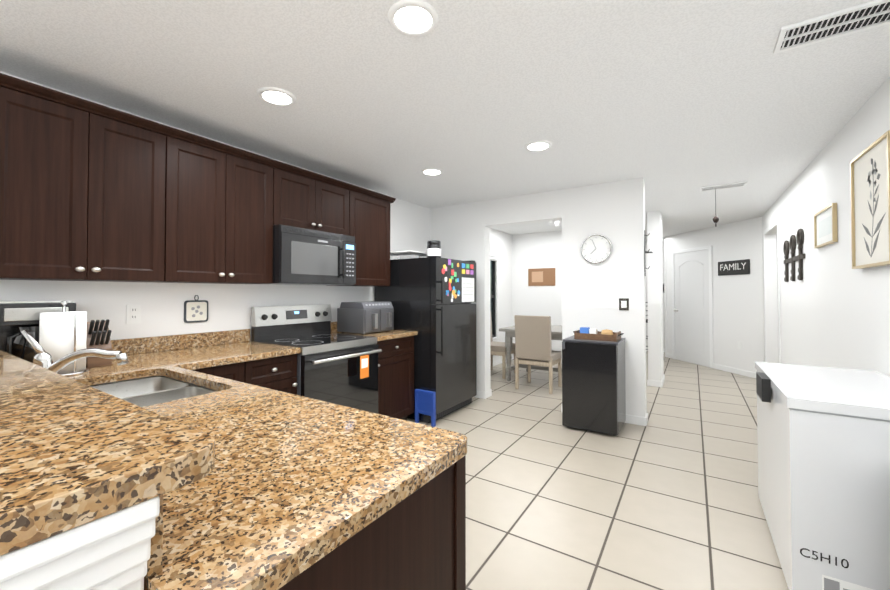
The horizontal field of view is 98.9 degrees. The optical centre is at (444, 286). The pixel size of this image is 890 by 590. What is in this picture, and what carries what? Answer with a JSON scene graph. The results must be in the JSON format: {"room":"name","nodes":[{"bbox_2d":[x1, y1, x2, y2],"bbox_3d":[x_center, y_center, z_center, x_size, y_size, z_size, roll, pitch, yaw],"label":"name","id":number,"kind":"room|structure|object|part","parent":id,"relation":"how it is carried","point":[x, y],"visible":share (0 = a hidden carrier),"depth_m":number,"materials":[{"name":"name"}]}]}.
{"room":"kitchen","nodes":[
{"label":"kitchen","id":0,"kind":"room"},
{"bbox_2d":[0,496,159,589],"bbox_3d":[-1.421,0.798,1.055,2.396,1.043,0.189,-1,-1,33],"label":"wall","id":1,"kind":"structure","parent":0,"point":[112,551],"depth_m":0.44,"materials":[{"name":"white paint"}]},
{"bbox_2d":[0,71,512,360],"bbox_3d":[-0.680,0.154,4.515,0.120,2.440,12.620,-1,-1,33],"label":"wall","id":2,"kind":"structure","parent":0,"point":[162,308],"depth_m":2.84,"materials":[{"name":"white paint"}]},
{"bbox_2d":[0,73,171,282],"bbox_3d":[-2.001,-0.496,2.081,0.323,0.924,0.700,-1,-1,33],"label":"upper cabinet","id":3,"kind":"object","parent":2,"relation":"attached to","point":[91,191],"depth_m":1.96,"materials":[{"name":"brown wood"}]},
{"bbox_2d":[126,305,140,323],"bbox_3d":[-1.969,0.176,2.410,0.007,0.120,0.075,-1,-1,33],"label":"electrical outlet","id":4,"kind":"object","parent":2,"relation":"attached to","point":[133,314],"visible":1,"depth_m":2.41,"materials":[{"name":"white plastic"}]},
{"bbox_2d":[184,295,207,322],"bbox_3d":[-1.769,0.156,2.713,0.013,0.195,0.156,-1,-1,33],"label":"potholder","id":5,"kind":"object","parent":2,"relation":"attached to","point":[195,310],"visible":1,"depth_m":2.70,"materials":[{"name":"grey fabric"}]},
{"bbox_2d":[168,127,275,283],"bbox_3d":[-1.620,-0.487,2.668,0.323,0.924,0.700,-1,-1,33],"label":"upper cabinet","id":6,"kind":"object","parent":2,"relation":"attached to","point":[222,198],"depth_m":2.54,"materials":[{"name":"brown wood"}]},
{"bbox_2d":[276,161,351,235],"bbox_3d":[-1.222,-0.700,3.283,0.323,0.479,0.760,-1,-1,33],"label":"upper cabinet","id":7,"kind":"object","parent":2,"relation":"attached to","point":[306,199],"depth_m":3.16,"materials":[{"name":"brown wood"}]},
{"bbox_2d":[271,224,355,284],"bbox_3d":[-1.165,-0.238,3.238,0.456,0.440,0.752,-1,-1,33],"label":"microwave","id":8,"kind":"object","parent":7,"relation":"attached to","point":[302,256],"visible":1,"depth_m":3.06,"materials":[{"name":"black metal"}]},
{"bbox_2d":[326,185,391,285],"bbox_3d":[-0.860,-0.469,3.837,0.323,0.924,0.570,-1,-1,33],"label":"upper cabinet","id":9,"kind":"object","parent":2,"relation":"attached to","point":[370,209],"depth_m":3.76,"materials":[{"name":"brown wood"}]},
{"bbox_2d":[490,256,497,338],"bbox_3d":[0.661,0.192,6.554,0.143,1.468,0.898,-1,-1,33],"label":"dining room window","id":10,"kind":"structure","parent":2,"relation":"in","point":[493,260],"depth_m":6.88,"materials":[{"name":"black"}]},
{"bbox_2d":[0,0,889,241],"bbox_3d":[1.942,-1.122,2.880,6.320,0.060,12.700,-1,-1,33],"label":"ceiling","id":11,"kind":"structure","parent":0,"point":[675,105],"depth_m":2.08,"materials":[{"name":"white paint"}]},
{"bbox_2d":[257,87,295,105],"bbox_3d":[-0.974,-1.097,2.210,0.209,0.010,0.209,0,-1,-12],"label":"recessed light","id":12,"kind":"object","parent":11,"relation":"in","point":[271,95],"depth_m":2.20,"materials":[{"name":"white"}]},
{"bbox_2d":[388,0,437,35],"bbox_3d":[-0.132,-1.107,1.579,0.209,0.010,0.209,0,-1,-12],"label":"recessed light","id":13,"kind":"object","parent":11,"relation":"in","point":[413,17],"depth_m":1.57,"materials":[{"name":"white"}]},
{"bbox_2d":[421,168,442,175],"bbox_3d":[-0.122,-1.076,3.576,0.209,0.010,0.209,0,-1,-12],"label":"recessed light","id":14,"kind":"object","parent":11,"relation":"in","point":[427,171],"depth_m":3.56,"materials":[{"name":"white"}]},
{"bbox_2d":[524,140,551,150],"bbox_3d":[0.720,-1.086,2.945,0.209,0.010,0.209,0,-1,-12],"label":"recessed light","id":15,"kind":"object","parent":11,"relation":"in","point":[538,145],"depth_m":2.93,"materials":[{"name":"white"}]},
{"bbox_2d":[548,220,560,226],"bbox_3d":[1.532,-0.989,5.588,0.060,0.120,1.000,-1,-1,33],"label":"track light","id":16,"kind":"object","parent":11,"relation":"attached to","point":[556,223],"visible":0.31,"depth_m":5.87,"materials":[{"name":"white metal"}]},
{"bbox_2d":[712,189,718,226],"bbox_3d":[2.950,-0.862,4.152,0.062,0.420,0.064,-1,-1,33],"label":"pendant ornament","id":17,"kind":"object","parent":11,"relation":"hanging from","point":[715,219],"visible":0.98,"depth_m":4.15,"materials":[{"name":"grey metal"}]},
{"bbox_2d":[700,181,746,191],"bbox_3d":[2.962,-1.067,4.064,0.400,0.012,0.160,-1,-1,33],"label":"attic hatch","id":18,"kind":"object","parent":11,"relation":"in","point":[724,186],"visible":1,"depth_m":4.05,"materials":[{"name":"white"}]},
{"bbox_2d":[773,0,889,53],"bbox_3d":[1.663,-1.105,1.606,0.400,0.012,0.200,-1,-1,33],"label":"ceiling vent","id":19,"kind":"object","parent":11,"relation":"in","point":[855,19],"visible":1,"depth_m":1.61,"materials":[{"name":"white metal"}]},
{"bbox_2d":[512,231,561,358],"bbox_3d":[2.156,0.193,7.026,1.900,2.440,0.120,-1,-1,33],"label":"wall","id":20,"kind":"structure","parent":0,"point":[536,250],"depth_m":7.22,"materials":[{"name":"white paint"}]},
{"bbox_2d":[528,268,554,285],"bbox_3d":[1.817,-0.180,7.171,0.520,0.330,0.012,-1,-1,33],"label":"cork bulletin board","id":21,"kind":"object","parent":20,"relation":"attached to","point":[541,276],"visible":1,"depth_m":7.17,"materials":[{"name":"brown"}]},
{"bbox_2d":[430,178,646,416],"bbox_3d":[0.922,0.154,4.512,2.570,2.440,0.160,-1,-1,33],"label":"wall","id":22,"kind":"structure","parent":0,"point":[614,213],"depth_m":4.07,"materials":[{"name":"white paint"}]},
{"bbox_2d":[581,234,611,263],"bbox_3d":[1.578,-0.395,3.978,0.316,0.316,0.032,-1,-1,33],"label":"wall clock","id":23,"kind":"object","parent":22,"relation":"attached to","point":[596,248],"visible":1,"depth_m":3.98,"materials":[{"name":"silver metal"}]},
{"bbox_2d":[619,298,628,309],"bbox_3d":[1.801,0.178,3.836,0.090,0.120,0.012,-1,-1,33],"label":"switch plate","id":24,"kind":"object","parent":22,"relation":"attached to","point":[623,303],"visible":1,"depth_m":3.83,"materials":[{"name":"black plastic"}]},
{"bbox_2d":[644,230,652,275],"bbox_3d":[2.030,-0.338,3.800,0.068,0.460,0.100,-1,-1,33],"label":"hook rack","id":25,"kind":"object","parent":22,"relation":"attached to","point":[644,247],"visible":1,"depth_m":3.81,"materials":[{"name":"grey metal"}]},
{"bbox_2d":[407,351,788,589],"bbox_3d":[1.942,1.378,2.841,6.320,0.060,12.700,-1,-1,33],"label":"floor","id":26,"kind":"structure","parent":0,"point":[666,497],"depth_m":2.50,"materials":[{"name":"tile"}]},
{"bbox_2d":[188,361,249,386],"bbox_3d":[-1.619,0.903,2.367,0.628,0.876,0.407,-1,-1,33],"label":"base cabinet","id":27,"kind":"object","parent":26,"relation":"on","point":[240,372],"depth_m":2.31,"materials":[{"name":"brown wood"}]},
{"bbox_2d":[200,329,249,337],"bbox_3d":[-1.502,0.396,2.531,0.654,0.138,0.782,-1,-1,33],"label":"countertop","id":28,"kind":"structure","parent":27,"relation":"on","point":[242,333],"depth_m":2.94,"materials":[{"name":"stone"}]},
{"bbox_2d":[0,333,466,589],"bbox_3d":[-1.249,0.342,1.256,2.467,0.208,1.080,-1,-1,33],"label":"countertop","id":29,"kind":"structure","parent":27,"relation":"on","point":[253,487],"depth_m":0.70,"materials":[{"name":"stone"}]},
{"bbox_2d":[0,300,75,362],"bbox_3d":[-2.050,0.244,1.889,0.303,0.345,0.275,-1,-1,33],"label":"coffee maker","id":30,"kind":"object","parent":29,"relation":"on","point":[17,318],"visible":0.4,"depth_m":1.80,"materials":[{"name":"black"}]},
{"bbox_2d":[39,301,89,375],"bbox_3d":[-1.825,0.242,1.823,0.190,0.348,0.190,-1,-1,33],"label":"paper towel holder","id":31,"kind":"object","parent":29,"relation":"on","point":[63,333],"visible":0.75,"depth_m":1.77,"materials":[{"name":"white paper"}]},
{"bbox_2d":[21,330,128,372],"bbox_3d":[-1.351,0.282,1.398,0.232,0.255,0.246,-1,-1,33],"label":"faucet","id":32,"kind":"object","parent":29,"relation":"on","point":[43,358],"visible":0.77,"depth_m":1.37,"materials":[{"name":"silver metal"}]},
{"bbox_2d":[86,319,111,367],"bbox_3d":[-1.860,0.296,2.030,0.205,0.245,0.100,-1,-1,33],"label":"knife block","id":33,"kind":"object","parent":29,"relation":"on","point":[98,333],"visible":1,"depth_m":1.99,"materials":[{"name":"brown wood"}]},
{"bbox_2d":[90,376,216,406],"bbox_3d":[-1.280,0.553,1.585,0.780,0.200,0.452,-1,-1,33],"label":"sink","id":34,"kind":"object","parent":29,"relation":"in","point":[146,391],"visible":0.1,"depth_m":1.80,"materials":[{"name":"silver metal"}]},
{"bbox_2d":[250,354,297,394],"bbox_3d":[-1.406,0.908,2.695,0.628,0.876,0.375,-1,-1,33],"label":"base cabinet","id":35,"kind":"object","parent":26,"relation":"on","point":[278,373],"depth_m":2.56,"materials":[{"name":"brown wood"}]},
{"bbox_2d":[251,304,381,413],"bbox_3d":[-1.026,0.757,3.136,0.733,1.190,0.754,-1,-1,33],"label":"range","id":36,"kind":"object","parent":26,"relation":"on","point":[339,369],"visible":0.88,"depth_m":3.06,"materials":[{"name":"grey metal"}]},
{"bbox_2d":[377,336,413,420],"bbox_3d":[-0.728,0.924,3.739,0.628,0.876,0.575,-1,-1,33],"label":"base cabinet","id":37,"kind":"object","parent":26,"relation":"on","point":[396,357],"depth_m":3.59,"materials":[{"name":"brown wood"}]},
{"bbox_2d":[331,322,417,340],"bbox_3d":[-0.712,0.415,3.748,0.652,0.138,0.599,-1,-1,33],"label":"countertop","id":38,"kind":"structure","parent":37,"relation":"on","point":[392,334],"depth_m":3.62,"materials":[{"name":"stone"}]},
{"bbox_2d":[337,301,393,333],"bbox_3d":[-0.759,0.299,3.766,0.420,0.295,0.420,-1,-1,33],"label":"air fryer","id":39,"kind":"object","parent":38,"relation":"on","point":[366,317],"visible":1,"depth_m":3.62,"materials":[{"name":"grey metal"}]},
{"bbox_2d":[374,257,476,422],"bbox_3d":[-0.181,0.533,4.305,0.878,1.675,0.840,-1,-1,33],"label":"refrigerator","id":40,"kind":"object","parent":26,"relation":"on","point":[432,300],"visible":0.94,"depth_m":3.94,"materials":[{"name":"black metal"}]},
{"bbox_2d":[390,251,426,259],"bbox_3d":[-0.396,-0.331,4.225,0.340,0.088,0.370,-1,-1,33],"label":"container","id":41,"kind":"object","parent":40,"relation":"on","point":[404,254],"visible":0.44,"depth_m":4.08,"materials":[{"name":"white plastic"}]},
{"bbox_2d":[427,240,440,257],"bbox_3d":[-0.120,-0.391,4.136,0.158,0.205,0.158,-1,-1,33],"label":"jar","id":42,"kind":"object","parent":40,"relation":"on","point":[433,248],"visible":0.85,"depth_m":4.07,"materials":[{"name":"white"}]},
{"bbox_2d":[415,389,435,426],"bbox_3d":[-0.196,1.195,3.765,0.230,0.335,0.040,-1,-1,33],"label":"step stool","id":43,"kind":"object","parent":26,"relation":"on","point":[425,402],"visible":0.98,"depth_m":3.75,"materials":[{"name":"blue plastic"}]},
{"bbox_2d":[490,311,515,378],"bbox_3d":[0.814,0.898,6.086,0.539,1.000,0.504,-1,-1,33],"label":"dining chair","id":44,"kind":"object","parent":26,"relation":"on","point":[498,348],"visible":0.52,"depth_m":5.86,"materials":[{"name":"brown wood"}]},
{"bbox_2d":[499,325,561,380],"bbox_3d":[1.606,1.004,5.653,1.300,0.775,1.000,-1,-1,33],"label":"dining table","id":45,"kind":"object","parent":26,"relation":"on","point":[556,332],"visible":0.21,"depth_m":5.59,"materials":[{"name":"grey wood"}]},
{"bbox_2d":[514,315,561,393],"bbox_3d":[1.276,0.884,5.202,0.504,1.000,0.539,-1,-1,33],"label":"dining chair","id":46,"kind":"object","parent":26,"relation":"on","point":[533,344],"visible":1,"depth_m":5.01,"materials":[{"name":"beige wood"}]},
{"bbox_2d":[562,335,625,435],"bbox_3d":[1.465,0.937,3.738,0.496,0.850,0.497,-1,-1,33],"label":"mini fridge","id":47,"kind":"object","parent":26,"relation":"on","point":[593,387],"visible":0.96,"depth_m":3.53,"materials":[{"name":"black metal"}]},
{"bbox_2d":[573,327,623,341],"bbox_3d":[1.496,0.456,3.729,0.450,0.110,0.280,-1,-1,33],"label":"tray","id":48,"kind":"object","parent":47,"relation":"on","point":[585,333],"visible":1,"depth_m":3.65,"materials":[{"name":"brown wood"}]},
{"bbox_2d":[755,362,889,589],"bbox_3d":[1.915,0.901,1.876,0.566,0.863,1.000,-1,-1,33],"label":"chest freezer","id":49,"kind":"object","parent":26,"relation":"on","point":[823,438],"depth_m":1.55,"materials":[{"name":"white metal"}]},
{"bbox_3d":[1.527,1.093,1.536,0.143,0.035,0.001,-1,-1,33],"label":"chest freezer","id":50,"kind":"part","parent":49,"relation":"part of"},
{"bbox_2d":[645,211,664,380],"bbox_3d":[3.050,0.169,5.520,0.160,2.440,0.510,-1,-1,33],"label":"wall","id":51,"kind":"structure","parent":0,"point":[655,303],"depth_m":5.31,"materials":[{"name":"white paint"}]},
{"bbox_2d":[664,217,763,372],"bbox_3d":[4.859,0.192,7.000,1.486,2.440,2.418,-1,-1,33],"label":"wall","id":52,"kind":"structure","parent":0,"point":[737,308],"depth_m":6.19,"materials":[{"name":"white paint"}]},
{"bbox_2d":[474,347,755,425],"bbox_3d":[1.007,1.315,3.449,3.850,0.085,12.300,-1,-1,33],"label":"baseboard","id":53,"kind":"structure","parent":52,"relation":"attached to","point":[636,420],"depth_m":5.29,"materials":[{"name":"white wood"}]},
{"bbox_2d":[673,250,709,366],"bbox_3d":[4.547,0.382,7.050,0.568,2.047,0.641,-1,-1,33],"label":"hall door","id":54,"kind":"structure","parent":52,"relation":"in","point":[691,310],"depth_m":7.01,"materials":[{"name":"white wood"}]},
{"bbox_2d":[671,245,713,367],"bbox_3d":[4.551,0.353,7.045,0.022,2.120,0.960,0,-1,-7],"label":"door frame","id":55,"kind":"structure","parent":52,"relation":"attached to","point":[710,300],"depth_m":6.62,"materials":[{"name":"white wood"}]},
{"bbox_2d":[718,259,749,275],"bbox_3d":[4.665,-0.306,6.167,0.022,0.230,0.570,0,-1,-7],"label":"family sign","id":56,"kind":"object","parent":52,"relation":"attached to","point":[741,270],"visible":0.93,"depth_m":6.13,"materials":[{"name":"black wood"}]},
{"bbox_2d":[720,262,745,270],"bbox_3d":[4.652,-0.322,6.160,0.002,0.103,0.478,0,-1,-8],"label":"lettering","id":57,"kind":"object","parent":56,"relation":"attached to","point":[731,266],"visible":1,"depth_m":6.15,"materials":[{"name":"white paint"}]},
{"bbox_2d":[776,234,778,362],"bbox_3d":[6.392,0.179,6.158,2.010,2.440,0.120,-1,-1,33],"label":"wall","id":58,"kind":"structure","parent":0,"point":[777,298],"depth_m":6.53,"materials":[{"name":"white paint"}]},
{"bbox_2d":[762,77,889,376],"bbox_3d":[2.017,0.105,1.380,0.120,2.440,10.300,-1,-1,33],"label":"wall","id":59,"kind":"structure","parent":0,"point":[835,309],"depth_m":2.89,"materials":[{"name":"white paint"}]},
{"bbox_2d":[763,219,780,362],"bbox_3d":[4.303,0.287,5.021,0.016,2.190,1.120,-1,-1,33],"label":"door frame","id":60,"kind":"structure","parent":59,"relation":"attached to","point":[771,227],"depth_m":4.60,"materials":[{"name":"white wood"}]},
{"bbox_2d":[783,228,804,281],"bbox_3d":[3.563,-0.304,3.901,0.031,0.495,0.880,-1,-1,33],"label":"decor","id":61,"kind":"object","parent":59,"relation":"attached to","point":[800,256],"visible":1,"depth_m":3.86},
{"bbox_2d":[814,203,837,248],"bbox_3d":[2.947,-0.461,2.955,0.025,0.280,0.500,-1,-1,33],"label":"framed picture","id":62,"kind":"object","parent":59,"relation":"attached to","point":[825,227],"visible":1,"depth_m":2.92,"materials":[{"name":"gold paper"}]},
{"bbox_2d":[850,130,889,268],"bbox_3d":[2.402,-0.449,2.135,0.045,0.670,0.550,-1,-1,33],"label":"picture","id":63,"kind":"object","parent":59,"relation":"attached to","point":[877,151],"depth_m":2.14,"materials":[{"name":"beige paper"}]},
{"bbox_3d":[2.382,-0.442,2.121,0.001,0.556,0.345,-1,-1,33],"label":"botanical picture","id":64,"kind":"part","parent":63,"relation":"part of"}
]}

